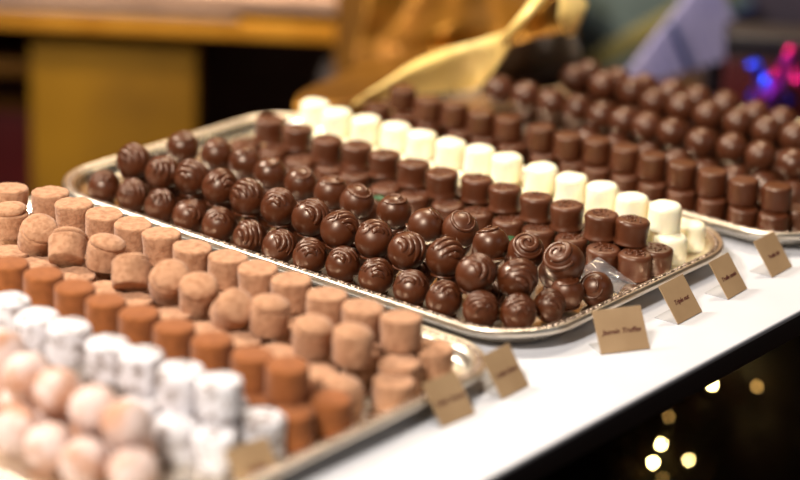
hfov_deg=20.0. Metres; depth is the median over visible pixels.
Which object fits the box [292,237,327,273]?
truffle
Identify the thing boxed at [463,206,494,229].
chocolate cup
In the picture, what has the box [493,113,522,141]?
chocolate cup
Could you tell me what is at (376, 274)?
truffle
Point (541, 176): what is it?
chocolate cup
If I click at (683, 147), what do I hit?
truffle
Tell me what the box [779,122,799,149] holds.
truffle
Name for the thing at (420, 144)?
chocolate cup
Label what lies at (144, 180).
truffle
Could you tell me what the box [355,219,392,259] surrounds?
truffle
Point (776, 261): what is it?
name card
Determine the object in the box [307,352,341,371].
truffle
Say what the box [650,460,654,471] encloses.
light
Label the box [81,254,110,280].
cup
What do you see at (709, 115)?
truffle
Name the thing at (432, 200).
chocolate cup
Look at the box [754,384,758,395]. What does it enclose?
light
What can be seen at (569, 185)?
chocolate cup
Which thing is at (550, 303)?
truffle
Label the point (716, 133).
truffle
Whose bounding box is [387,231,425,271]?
truffle
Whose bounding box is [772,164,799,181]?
truffle
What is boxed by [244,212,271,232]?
truffle
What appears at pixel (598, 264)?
wrapper
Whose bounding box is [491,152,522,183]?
chocolate cup
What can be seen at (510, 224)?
chocolate cup
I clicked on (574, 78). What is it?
truffle
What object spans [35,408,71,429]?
truffle
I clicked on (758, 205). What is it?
chocolate cup
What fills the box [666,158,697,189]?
chocolate cup
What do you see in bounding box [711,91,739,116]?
truffle
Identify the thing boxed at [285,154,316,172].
chocolate cup
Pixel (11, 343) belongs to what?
truffle
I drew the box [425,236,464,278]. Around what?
truffle
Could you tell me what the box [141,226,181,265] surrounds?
truffle
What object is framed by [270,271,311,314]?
truffle
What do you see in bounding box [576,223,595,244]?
chocolate cup
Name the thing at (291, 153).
chocolate cup
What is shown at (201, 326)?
chocolate
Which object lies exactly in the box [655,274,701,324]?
name card
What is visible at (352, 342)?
truffle
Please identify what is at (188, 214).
truffle
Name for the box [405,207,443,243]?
truffle
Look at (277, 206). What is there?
truffle
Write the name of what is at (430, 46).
wrap
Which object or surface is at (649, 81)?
truffle
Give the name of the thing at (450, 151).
chocolate cup
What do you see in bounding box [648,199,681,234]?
chocolate cup
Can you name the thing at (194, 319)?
cup
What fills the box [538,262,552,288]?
truffle
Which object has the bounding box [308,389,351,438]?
truffle
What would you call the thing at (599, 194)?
chocolate cup
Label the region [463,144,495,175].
chocolate cup
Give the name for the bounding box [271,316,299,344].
cup
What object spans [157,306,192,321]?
chocolate
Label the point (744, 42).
gift box
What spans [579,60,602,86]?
truffle
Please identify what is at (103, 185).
truffle
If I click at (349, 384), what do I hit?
truffle
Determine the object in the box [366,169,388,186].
chocolate cup
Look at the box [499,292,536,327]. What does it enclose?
truffle
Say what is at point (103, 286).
chocolate
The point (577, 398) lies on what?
countertop
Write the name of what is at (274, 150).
chocolate cup
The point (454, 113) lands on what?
chocolate cup
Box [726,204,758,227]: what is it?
chocolate cup
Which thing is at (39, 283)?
chocolate
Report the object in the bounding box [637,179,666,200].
chocolate cup
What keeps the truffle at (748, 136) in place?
on the tray at (473, 98)
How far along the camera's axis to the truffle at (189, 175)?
1.88 m
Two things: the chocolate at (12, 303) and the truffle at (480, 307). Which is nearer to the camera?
the chocolate at (12, 303)
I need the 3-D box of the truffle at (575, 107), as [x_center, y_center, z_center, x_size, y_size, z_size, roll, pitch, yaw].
[0.166,-0.123,2.118,0.028,0.027,0.028,-6,22,-23]
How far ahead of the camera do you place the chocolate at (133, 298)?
1.66 m
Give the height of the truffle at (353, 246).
0.025 m
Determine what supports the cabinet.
on the floor
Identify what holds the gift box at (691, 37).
on the stand
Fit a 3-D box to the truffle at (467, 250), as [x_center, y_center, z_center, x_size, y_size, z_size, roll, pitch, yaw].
[0.045,0.001,1.831,0.027,0.026,0.027,-3,21,-14]
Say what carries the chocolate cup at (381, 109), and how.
on the tray at (473, 98)
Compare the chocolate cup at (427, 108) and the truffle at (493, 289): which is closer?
the truffle at (493, 289)
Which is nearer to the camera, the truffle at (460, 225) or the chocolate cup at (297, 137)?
the truffle at (460, 225)
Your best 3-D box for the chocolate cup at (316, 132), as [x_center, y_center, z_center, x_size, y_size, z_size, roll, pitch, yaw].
[-0.082,-0.088,2.067,0.027,0.025,0.028,1,20,-4]
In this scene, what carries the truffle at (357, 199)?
on the tray at (76, 181)
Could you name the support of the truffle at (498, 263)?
on the tray at (76, 181)
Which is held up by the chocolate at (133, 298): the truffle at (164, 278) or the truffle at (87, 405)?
the truffle at (164, 278)
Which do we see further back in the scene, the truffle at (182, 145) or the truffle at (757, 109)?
the truffle at (757, 109)
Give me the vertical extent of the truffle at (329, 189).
0.029 m
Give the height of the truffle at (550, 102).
0.027 m
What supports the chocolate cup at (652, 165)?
on the chocolate cup at (654, 190)
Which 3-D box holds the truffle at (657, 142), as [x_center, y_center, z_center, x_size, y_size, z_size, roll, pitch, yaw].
[0.236,-0.095,2.117,0.028,0.027,0.028,-8,23,-27]
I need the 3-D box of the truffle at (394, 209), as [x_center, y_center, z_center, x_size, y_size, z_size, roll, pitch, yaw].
[-0.005,-0.023,1.822,0.029,0.029,0.028,-6,22,-22]
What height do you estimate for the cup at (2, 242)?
0.025 m
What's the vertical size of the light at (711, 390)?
0.013 m
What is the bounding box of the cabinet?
[0,0,367,189]
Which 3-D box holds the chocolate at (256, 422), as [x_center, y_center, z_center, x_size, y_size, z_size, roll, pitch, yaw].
[-0.090,0.126,1.476,0.032,0.028,0.031,-4,21,-17]
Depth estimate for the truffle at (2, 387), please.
1.51 m
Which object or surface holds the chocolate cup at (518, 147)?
on the tray at (473, 98)
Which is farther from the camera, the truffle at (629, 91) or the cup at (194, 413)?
the truffle at (629, 91)
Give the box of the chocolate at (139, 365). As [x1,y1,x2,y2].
[118,345,164,396]
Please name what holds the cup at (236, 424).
on the tray at (468, 363)
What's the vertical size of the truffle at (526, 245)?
0.031 m
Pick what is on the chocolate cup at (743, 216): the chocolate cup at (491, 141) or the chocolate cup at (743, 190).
the chocolate cup at (743, 190)
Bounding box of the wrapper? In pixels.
[581,257,636,293]
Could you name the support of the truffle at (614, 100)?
on the tray at (473, 98)
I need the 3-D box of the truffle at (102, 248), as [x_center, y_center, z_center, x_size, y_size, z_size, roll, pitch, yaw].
[-0.222,0.009,1.714,0.032,0.029,0.029,11,22,22]
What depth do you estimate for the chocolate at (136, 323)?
1.56 m
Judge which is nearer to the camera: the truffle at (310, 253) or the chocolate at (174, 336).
the chocolate at (174, 336)
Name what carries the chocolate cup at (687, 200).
on the tray at (473, 98)
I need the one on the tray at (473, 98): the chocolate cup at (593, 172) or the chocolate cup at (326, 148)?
the chocolate cup at (593, 172)
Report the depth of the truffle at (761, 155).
1.99 m
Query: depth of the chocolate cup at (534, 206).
1.86 m
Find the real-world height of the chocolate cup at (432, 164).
0.025 m
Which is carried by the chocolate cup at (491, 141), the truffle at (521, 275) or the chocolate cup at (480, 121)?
the chocolate cup at (480, 121)
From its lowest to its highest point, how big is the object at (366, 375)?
0.025 m
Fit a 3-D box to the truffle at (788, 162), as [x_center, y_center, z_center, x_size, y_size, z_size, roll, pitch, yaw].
[0.344,-0.066,1.984,0.028,0.027,0.028,-6,22,-21]
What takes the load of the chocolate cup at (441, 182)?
on the tray at (76, 181)
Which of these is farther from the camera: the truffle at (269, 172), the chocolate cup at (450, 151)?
the chocolate cup at (450, 151)
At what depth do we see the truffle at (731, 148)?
2.01 m
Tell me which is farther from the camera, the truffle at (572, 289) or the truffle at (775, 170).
the truffle at (775, 170)
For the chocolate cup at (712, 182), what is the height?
0.021 m
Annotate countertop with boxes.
[212,233,799,479]
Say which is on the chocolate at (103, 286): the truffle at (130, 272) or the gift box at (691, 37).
the truffle at (130, 272)
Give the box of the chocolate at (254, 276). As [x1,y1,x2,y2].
[237,260,277,297]
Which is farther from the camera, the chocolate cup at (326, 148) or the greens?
the chocolate cup at (326, 148)
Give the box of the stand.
[657,67,714,97]
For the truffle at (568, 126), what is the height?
0.028 m
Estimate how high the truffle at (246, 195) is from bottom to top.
0.031 m
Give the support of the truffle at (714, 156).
on the tray at (473, 98)
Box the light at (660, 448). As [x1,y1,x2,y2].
[658,442,662,453]
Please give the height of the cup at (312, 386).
0.025 m
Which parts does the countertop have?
panel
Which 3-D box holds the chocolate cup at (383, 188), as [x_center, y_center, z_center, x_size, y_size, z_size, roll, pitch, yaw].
[-0.012,-0.037,1.940,0.029,0.023,0.028,-2,20,-11]
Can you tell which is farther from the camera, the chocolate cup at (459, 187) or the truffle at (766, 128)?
the truffle at (766, 128)
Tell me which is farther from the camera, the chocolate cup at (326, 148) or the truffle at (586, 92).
the truffle at (586, 92)
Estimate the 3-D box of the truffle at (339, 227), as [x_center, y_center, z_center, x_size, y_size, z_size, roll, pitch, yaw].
[-0.047,-0.009,1.781,0.031,0.031,0.030,1,20,-4]
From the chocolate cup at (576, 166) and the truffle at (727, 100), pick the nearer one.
the chocolate cup at (576, 166)
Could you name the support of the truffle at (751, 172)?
on the tray at (473, 98)
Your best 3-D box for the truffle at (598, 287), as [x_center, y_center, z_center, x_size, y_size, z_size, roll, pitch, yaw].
[0.151,0.038,1.744,0.027,0.029,0.028,-2,21,-13]
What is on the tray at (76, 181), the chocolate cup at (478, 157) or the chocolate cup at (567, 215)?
the chocolate cup at (567, 215)
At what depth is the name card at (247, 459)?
1.44 m
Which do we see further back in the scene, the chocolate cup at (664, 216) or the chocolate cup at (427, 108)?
the chocolate cup at (427, 108)
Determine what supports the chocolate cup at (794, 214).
on the tray at (473, 98)
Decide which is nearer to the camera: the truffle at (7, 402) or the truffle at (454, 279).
the truffle at (7, 402)
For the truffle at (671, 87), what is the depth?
2.17 m
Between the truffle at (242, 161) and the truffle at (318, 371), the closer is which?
the truffle at (318, 371)
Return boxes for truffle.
[0,201,28,240]
[0,328,25,372]
[0,373,4,410]
[0,389,36,412]
[0,408,40,455]
[2,352,49,401]
[17,213,57,256]
[24,422,73,472]
[33,367,83,416]
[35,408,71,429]
[48,226,88,267]
[59,437,110,479]
[68,384,116,436]
[69,421,105,444]
[85,233,125,273]
[88,170,119,203]
[101,398,152,449]
[105,433,155,456]
[106,447,158,479]
[111,252,150,292]
[116,143,151,180]
[116,178,148,212]
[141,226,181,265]
[142,177,151,192]
[145,155,178,190]
[145,188,177,222]
[148,259,189,306]
[166,131,199,163]
[170,186,184,202]
[172,199,206,232]
[174,158,208,197]
[179,272,219,318]
[185,195,211,210]
[191,424,239,476]
[200,137,232,171]
[202,168,236,206]
[202,207,235,242]
[207,249,247,290]
[209,288,252,332]
[224,205,241,225]
[228,145,260,179]
[230,178,265,216]
[233,219,266,252]
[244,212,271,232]
[249,293,290,338]
[253,156,286,191]
[260,187,296,227]
[261,229,297,262]
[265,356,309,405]
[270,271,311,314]
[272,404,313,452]
[276,225,302,241]
[284,166,317,202]
[291,198,329,237]
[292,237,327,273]
[292,314,333,359]
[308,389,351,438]
[313,175,346,210]
[316,236,330,255]
[320,209,358,249]
[322,373,364,419]
[325,245,360,282]
[332,322,374,368]
[339,184,373,220]
[351,241,366,266]
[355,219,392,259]
[358,203,376,225]
[358,257,393,294]
[372,372,414,411]
[376,193,411,230]
[376,217,407,236]
[380,309,422,353]
[385,254,398,277]
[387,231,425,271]
[393,269,428,306]
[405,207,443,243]
[412,339,453,382]
[417,258,435,287]
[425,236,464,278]
[426,279,461,317]
[437,278,463,294]
[440,236,471,256]
[441,210,478,249]
[455,253,496,294]
[462,290,499,326]
[472,225,509,262]
[472,248,501,268]
[485,75,513,103]
[487,280,504,307]
[496,258,538,296]
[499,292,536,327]
[507,232,544,267]
[512,81,540,109]
[513,103,536,119]
[534,288,565,323]
[535,106,560,126]
[537,88,566,117]
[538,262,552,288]
[543,240,584,281]
[551,277,583,311]
[560,65,588,92]
[561,114,586,131]
[562,94,591,123]
[570,87,595,103]
[577,126,602,139]
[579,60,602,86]
[580,272,613,305]
[586,101,614,130]
[586,123,610,136]
[589,71,617,99]
[594,95,621,108]
[607,67,630,95]
[607,133,630,144]
[609,107,637,136]
[610,130,636,143]
[616,77,645,106]
[621,104,641,112]
[632,112,661,141]
[635,73,658,89]
[637,139,662,150]
[637,141,661,152]
[639,88,668,115]
[657,118,687,147]
[658,79,685,98]
[663,142,689,155]
[665,149,690,167]
[666,93,695,121]
[683,121,693,133]
[684,85,711,106]
[686,128,716,158]
[688,118,695,128]
[690,150,717,161]
[693,101,723,129]
[695,157,718,178]
[696,123,723,136]
[710,130,720,141]
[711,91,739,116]
[716,133,747,163]
[717,157,745,167]
[722,131,751,142]
[723,108,753,136]
[723,164,748,186]
[743,101,769,121]
[745,140,776,171]
[745,162,775,176]
[748,135,777,148]
[752,116,781,144]
[752,170,779,194]
[769,107,797,127]
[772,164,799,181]
[776,142,783,150]
[776,149,786,163]
[777,149,799,179]
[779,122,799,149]
[784,179,799,203]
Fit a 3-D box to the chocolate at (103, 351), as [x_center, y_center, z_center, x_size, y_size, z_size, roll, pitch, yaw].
[-0.195,0.079,1.513,0.031,0.028,0.031,19,25,35]
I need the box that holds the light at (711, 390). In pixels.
[709,383,713,393]
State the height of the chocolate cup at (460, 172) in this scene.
0.024 m
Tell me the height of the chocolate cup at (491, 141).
0.021 m
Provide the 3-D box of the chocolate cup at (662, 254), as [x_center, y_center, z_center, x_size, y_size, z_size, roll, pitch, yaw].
[0.205,0.015,1.820,0.028,0.022,0.028,-1,21,-11]
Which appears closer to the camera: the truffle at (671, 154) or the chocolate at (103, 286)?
the chocolate at (103, 286)
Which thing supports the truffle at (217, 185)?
on the tray at (76, 181)
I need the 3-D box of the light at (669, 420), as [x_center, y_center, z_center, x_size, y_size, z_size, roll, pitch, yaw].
[0.274,0.184,2.311,0.004,0.012,0.004,17,25,35]
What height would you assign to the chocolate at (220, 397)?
0.028 m
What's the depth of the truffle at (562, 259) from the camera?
1.72 m
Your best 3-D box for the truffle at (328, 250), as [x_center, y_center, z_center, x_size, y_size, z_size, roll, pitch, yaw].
[-0.064,0.001,1.823,0.024,0.025,0.024,13,23,27]
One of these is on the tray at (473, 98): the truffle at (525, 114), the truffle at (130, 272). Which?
the truffle at (525, 114)
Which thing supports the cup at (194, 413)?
on the tray at (468, 363)
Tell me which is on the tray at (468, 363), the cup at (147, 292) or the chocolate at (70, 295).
the cup at (147, 292)
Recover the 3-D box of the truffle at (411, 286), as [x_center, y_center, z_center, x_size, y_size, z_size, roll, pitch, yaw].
[0.008,0.036,1.728,0.028,0.029,0.028,-7,22,-24]
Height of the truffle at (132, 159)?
0.032 m
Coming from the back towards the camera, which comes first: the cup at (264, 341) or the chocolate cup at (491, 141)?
the chocolate cup at (491, 141)
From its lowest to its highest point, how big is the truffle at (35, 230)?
0.033 m
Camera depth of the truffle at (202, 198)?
1.89 m
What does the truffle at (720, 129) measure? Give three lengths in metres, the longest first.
0.028 x 0.028 x 0.027 m
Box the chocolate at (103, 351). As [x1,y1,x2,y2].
[85,334,130,385]
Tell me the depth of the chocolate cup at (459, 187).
1.92 m
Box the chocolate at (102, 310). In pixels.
[85,293,126,335]
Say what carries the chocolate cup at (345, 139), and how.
on the tray at (76, 181)
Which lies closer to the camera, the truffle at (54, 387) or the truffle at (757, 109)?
the truffle at (54, 387)
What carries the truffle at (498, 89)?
on the tray at (473, 98)
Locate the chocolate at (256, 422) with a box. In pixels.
[239,407,286,458]
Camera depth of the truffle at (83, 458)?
1.41 m
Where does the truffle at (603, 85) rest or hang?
on the tray at (473, 98)
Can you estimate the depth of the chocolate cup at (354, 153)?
1.97 m
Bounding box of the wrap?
[293,0,587,117]
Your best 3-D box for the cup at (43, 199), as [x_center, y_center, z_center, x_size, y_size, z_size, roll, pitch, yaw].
[-0.279,-0.028,1.810,0.030,0.025,0.031,6,20,8]
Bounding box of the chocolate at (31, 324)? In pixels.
[15,307,59,357]
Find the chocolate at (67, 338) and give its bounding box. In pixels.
[46,317,91,367]
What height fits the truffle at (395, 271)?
0.024 m
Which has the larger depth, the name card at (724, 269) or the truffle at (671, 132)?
the truffle at (671, 132)
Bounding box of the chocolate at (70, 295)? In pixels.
[54,279,95,319]
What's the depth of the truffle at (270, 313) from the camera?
1.60 m
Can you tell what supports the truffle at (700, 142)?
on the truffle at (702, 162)
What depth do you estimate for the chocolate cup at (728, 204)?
1.95 m
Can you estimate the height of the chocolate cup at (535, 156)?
0.021 m
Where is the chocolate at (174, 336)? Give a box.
[153,318,195,362]
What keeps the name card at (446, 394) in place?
on the countertop
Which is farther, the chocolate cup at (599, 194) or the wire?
the wire
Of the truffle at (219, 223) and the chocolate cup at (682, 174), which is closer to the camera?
the truffle at (219, 223)
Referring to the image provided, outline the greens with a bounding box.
[374,195,383,200]
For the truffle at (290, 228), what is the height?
0.025 m
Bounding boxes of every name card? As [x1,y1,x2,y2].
[224,436,283,479]
[420,370,474,427]
[478,343,528,399]
[589,305,649,353]
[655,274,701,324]
[705,252,746,299]
[749,231,791,277]
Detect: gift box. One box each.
[0,76,31,196]
[576,0,755,71]
[627,0,733,79]
[722,20,799,120]
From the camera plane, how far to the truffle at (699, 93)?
2.15 m
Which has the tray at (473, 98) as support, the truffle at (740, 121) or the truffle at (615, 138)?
the truffle at (615, 138)
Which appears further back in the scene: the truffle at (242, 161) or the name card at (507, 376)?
the truffle at (242, 161)
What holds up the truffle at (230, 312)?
on the chocolate at (201, 326)
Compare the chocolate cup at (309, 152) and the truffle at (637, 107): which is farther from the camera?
the truffle at (637, 107)
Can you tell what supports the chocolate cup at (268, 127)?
on the tray at (76, 181)
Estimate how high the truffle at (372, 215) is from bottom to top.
0.027 m
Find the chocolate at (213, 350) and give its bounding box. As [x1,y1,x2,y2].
[191,331,233,372]
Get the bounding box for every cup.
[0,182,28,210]
[0,240,17,244]
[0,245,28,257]
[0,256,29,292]
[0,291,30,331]
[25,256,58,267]
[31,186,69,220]
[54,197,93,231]
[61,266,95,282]
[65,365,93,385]
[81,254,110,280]
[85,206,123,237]
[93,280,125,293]
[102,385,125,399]
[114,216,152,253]
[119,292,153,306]
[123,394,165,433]
[143,289,163,307]
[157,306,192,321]
[166,412,201,424]
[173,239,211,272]
[176,304,205,321]
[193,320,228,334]
[202,398,248,432]
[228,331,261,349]
[231,138,261,152]
[241,323,271,344]
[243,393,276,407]
[254,114,285,143]
[259,144,289,164]
[260,343,296,356]
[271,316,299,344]
[279,142,302,155]
[282,123,313,151]
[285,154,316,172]
[299,98,329,127]
[302,380,314,404]
[303,150,318,163]
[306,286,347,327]
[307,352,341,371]
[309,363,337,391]
[310,134,342,164]
[313,129,322,136]
[314,163,344,180]
[322,107,351,137]
[339,169,370,188]
[340,137,349,142]
[340,140,372,170]
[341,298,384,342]
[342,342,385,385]
[350,114,380,144]
[364,101,390,124]
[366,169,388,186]
[368,149,400,179]
[370,180,401,205]
[376,340,411,354]
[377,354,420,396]
[379,121,410,152]
[388,84,416,111]
[389,179,407,190]
[390,112,415,129]
[396,158,430,188]
[400,189,430,214]
[405,129,436,159]
[413,95,441,122]
[415,121,443,139]
[418,188,435,206]
[425,167,458,198]
[426,160,436,167]
[432,198,464,219]
[434,137,465,168]
[440,100,468,127]
[443,127,448,136]
[446,127,472,147]
[452,186,476,207]
[455,169,466,185]
[459,173,493,204]
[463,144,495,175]
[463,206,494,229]
[466,108,495,135]
[471,135,499,152]
[477,204,502,217]
[487,182,521,213]
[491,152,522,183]
[492,214,525,236]
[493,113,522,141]
[498,141,525,164]
[516,175,525,188]
[518,191,552,223]
[519,132,532,160]
[522,224,556,249]
[525,161,557,193]
[526,123,555,151]
[529,150,558,167]
[549,199,584,232]
[553,130,582,159]
[555,172,587,203]
[555,233,588,263]
[558,158,586,174]
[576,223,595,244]
[582,136,611,164]
[582,164,610,182]
[583,208,618,241]
[585,242,620,268]
[586,181,618,210]
[607,242,638,249]
[609,142,639,172]
[610,171,639,192]
[613,214,649,247]
[615,192,648,218]
[617,248,651,282]
[636,151,667,180]
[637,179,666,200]
[639,242,673,276]
[647,230,652,241]
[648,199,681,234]
[654,232,686,265]
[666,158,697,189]
[666,187,696,212]
[679,219,705,251]
[693,179,700,199]
[696,166,727,197]
[696,196,726,220]
[722,193,730,215]
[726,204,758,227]
[727,175,758,206]
[755,195,762,211]
[757,210,788,231]
[760,181,791,212]
[786,204,799,231]
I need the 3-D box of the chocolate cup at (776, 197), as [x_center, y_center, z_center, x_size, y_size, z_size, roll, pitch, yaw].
[0.318,-0.037,1.915,0.027,0.021,0.027,-1,20,-6]
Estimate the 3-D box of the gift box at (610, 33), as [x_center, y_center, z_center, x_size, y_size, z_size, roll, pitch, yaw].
[0.260,-0.295,2.660,0.316,0.300,0.086,2,20,0]
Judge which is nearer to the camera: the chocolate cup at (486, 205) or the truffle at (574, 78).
the chocolate cup at (486, 205)
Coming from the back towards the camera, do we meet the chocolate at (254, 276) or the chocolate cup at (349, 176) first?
the chocolate cup at (349, 176)
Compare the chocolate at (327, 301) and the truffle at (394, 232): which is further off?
the truffle at (394, 232)
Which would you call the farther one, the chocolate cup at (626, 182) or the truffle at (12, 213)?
the chocolate cup at (626, 182)
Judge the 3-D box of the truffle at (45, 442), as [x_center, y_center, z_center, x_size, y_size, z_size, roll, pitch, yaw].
[-0.223,0.133,1.442,0.032,0.033,0.032,-1,20,-9]
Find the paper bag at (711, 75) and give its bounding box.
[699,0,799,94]
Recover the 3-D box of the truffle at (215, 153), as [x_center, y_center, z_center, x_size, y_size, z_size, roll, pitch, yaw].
[-0.157,-0.073,1.943,0.029,0.028,0.028,2,20,0]
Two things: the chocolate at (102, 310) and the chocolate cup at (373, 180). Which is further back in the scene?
the chocolate cup at (373, 180)
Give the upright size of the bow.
0.066 m
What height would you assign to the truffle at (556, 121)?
0.028 m
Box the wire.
[652,394,755,479]
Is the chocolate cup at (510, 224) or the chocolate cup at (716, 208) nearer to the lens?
the chocolate cup at (510, 224)
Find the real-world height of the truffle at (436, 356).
0.025 m
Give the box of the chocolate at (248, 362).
[230,346,274,394]
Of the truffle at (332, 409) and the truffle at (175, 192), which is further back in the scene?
the truffle at (175, 192)
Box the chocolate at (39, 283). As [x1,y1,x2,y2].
[23,266,64,309]
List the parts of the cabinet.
panel leg, moulding, panel, corner post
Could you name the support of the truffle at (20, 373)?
on the truffle at (7, 402)
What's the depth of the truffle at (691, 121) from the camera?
2.15 m
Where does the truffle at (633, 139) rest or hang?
on the tray at (473, 98)
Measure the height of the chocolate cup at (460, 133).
0.021 m
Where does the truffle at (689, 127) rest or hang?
on the tray at (473, 98)
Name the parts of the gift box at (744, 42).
lid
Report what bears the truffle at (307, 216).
on the tray at (76, 181)
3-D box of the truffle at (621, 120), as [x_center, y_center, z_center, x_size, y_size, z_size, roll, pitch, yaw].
[0.206,-0.109,2.084,0.028,0.028,0.028,-1,20,-8]
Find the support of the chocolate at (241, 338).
on the tray at (468, 363)
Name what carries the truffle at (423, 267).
on the tray at (76, 181)
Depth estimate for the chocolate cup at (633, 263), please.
1.80 m
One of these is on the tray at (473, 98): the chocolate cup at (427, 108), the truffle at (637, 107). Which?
the truffle at (637, 107)
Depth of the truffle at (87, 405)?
1.43 m
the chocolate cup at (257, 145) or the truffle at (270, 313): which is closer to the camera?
the truffle at (270, 313)
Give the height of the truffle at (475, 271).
0.030 m
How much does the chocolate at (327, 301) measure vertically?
0.025 m
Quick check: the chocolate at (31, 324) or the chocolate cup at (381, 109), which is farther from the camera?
the chocolate cup at (381, 109)
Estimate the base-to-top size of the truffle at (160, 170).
0.030 m
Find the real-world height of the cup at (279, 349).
0.025 m
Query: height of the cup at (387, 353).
0.025 m
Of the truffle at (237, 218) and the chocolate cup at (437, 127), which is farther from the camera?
the chocolate cup at (437, 127)
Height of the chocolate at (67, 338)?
0.028 m
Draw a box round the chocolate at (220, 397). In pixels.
[196,372,243,424]
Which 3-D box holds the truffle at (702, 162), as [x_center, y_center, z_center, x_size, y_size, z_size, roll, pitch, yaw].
[0.273,-0.060,2.027,0.028,0.028,0.028,9,21,18]
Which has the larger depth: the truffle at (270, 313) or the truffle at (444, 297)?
the truffle at (444, 297)
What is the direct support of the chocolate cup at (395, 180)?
on the tray at (76, 181)
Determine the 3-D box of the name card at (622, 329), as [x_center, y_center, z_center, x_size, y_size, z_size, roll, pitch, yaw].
[0.164,0.067,1.683,0.041,0.028,0.021,-6,22,-21]
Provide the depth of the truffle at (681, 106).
2.12 m
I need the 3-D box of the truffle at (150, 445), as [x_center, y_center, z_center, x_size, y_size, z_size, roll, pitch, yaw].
[-0.172,0.133,1.447,0.033,0.032,0.032,-14,26,-38]
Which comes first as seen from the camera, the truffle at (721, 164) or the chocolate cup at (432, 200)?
the chocolate cup at (432, 200)
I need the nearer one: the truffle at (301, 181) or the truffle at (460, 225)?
the truffle at (460, 225)
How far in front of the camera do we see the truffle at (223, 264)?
1.68 m
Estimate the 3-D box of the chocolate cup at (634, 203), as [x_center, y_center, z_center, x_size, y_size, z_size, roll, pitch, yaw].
[0.191,-0.027,1.863,0.028,0.024,0.028,-9,23,-29]
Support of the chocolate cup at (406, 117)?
on the tray at (473, 98)
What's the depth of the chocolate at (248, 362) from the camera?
1.50 m
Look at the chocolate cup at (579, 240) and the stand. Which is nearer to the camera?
the chocolate cup at (579, 240)
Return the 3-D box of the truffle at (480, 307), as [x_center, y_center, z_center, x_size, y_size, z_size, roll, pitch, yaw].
[0.061,0.051,1.693,0.028,0.029,0.028,-15,26,-39]
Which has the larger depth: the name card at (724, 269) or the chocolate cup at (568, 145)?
the chocolate cup at (568, 145)
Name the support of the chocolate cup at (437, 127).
on the tray at (473, 98)
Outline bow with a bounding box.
[745,45,799,109]
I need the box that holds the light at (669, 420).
[666,415,670,425]
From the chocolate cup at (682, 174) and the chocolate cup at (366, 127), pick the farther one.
the chocolate cup at (366, 127)
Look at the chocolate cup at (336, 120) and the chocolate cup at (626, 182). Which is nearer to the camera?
the chocolate cup at (626, 182)
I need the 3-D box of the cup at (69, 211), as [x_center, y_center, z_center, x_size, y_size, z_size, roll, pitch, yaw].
[-0.257,-0.019,1.787,0.030,0.025,0.031,18,26,38]
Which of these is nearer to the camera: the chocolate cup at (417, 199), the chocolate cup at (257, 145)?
the chocolate cup at (417, 199)
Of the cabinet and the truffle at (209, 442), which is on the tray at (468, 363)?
the truffle at (209, 442)
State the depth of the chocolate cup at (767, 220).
1.90 m
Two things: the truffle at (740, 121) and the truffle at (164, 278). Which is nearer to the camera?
the truffle at (164, 278)
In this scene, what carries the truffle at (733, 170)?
on the tray at (473, 98)
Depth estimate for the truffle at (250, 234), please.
1.81 m
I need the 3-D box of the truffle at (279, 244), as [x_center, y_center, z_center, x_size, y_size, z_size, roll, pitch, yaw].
[-0.096,0.005,1.803,0.028,0.028,0.028,-7,22,-24]
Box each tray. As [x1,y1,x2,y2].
[0,197,486,479]
[62,113,723,342]
[381,82,799,245]
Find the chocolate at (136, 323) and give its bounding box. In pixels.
[118,305,160,345]
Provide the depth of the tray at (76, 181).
1.78 m

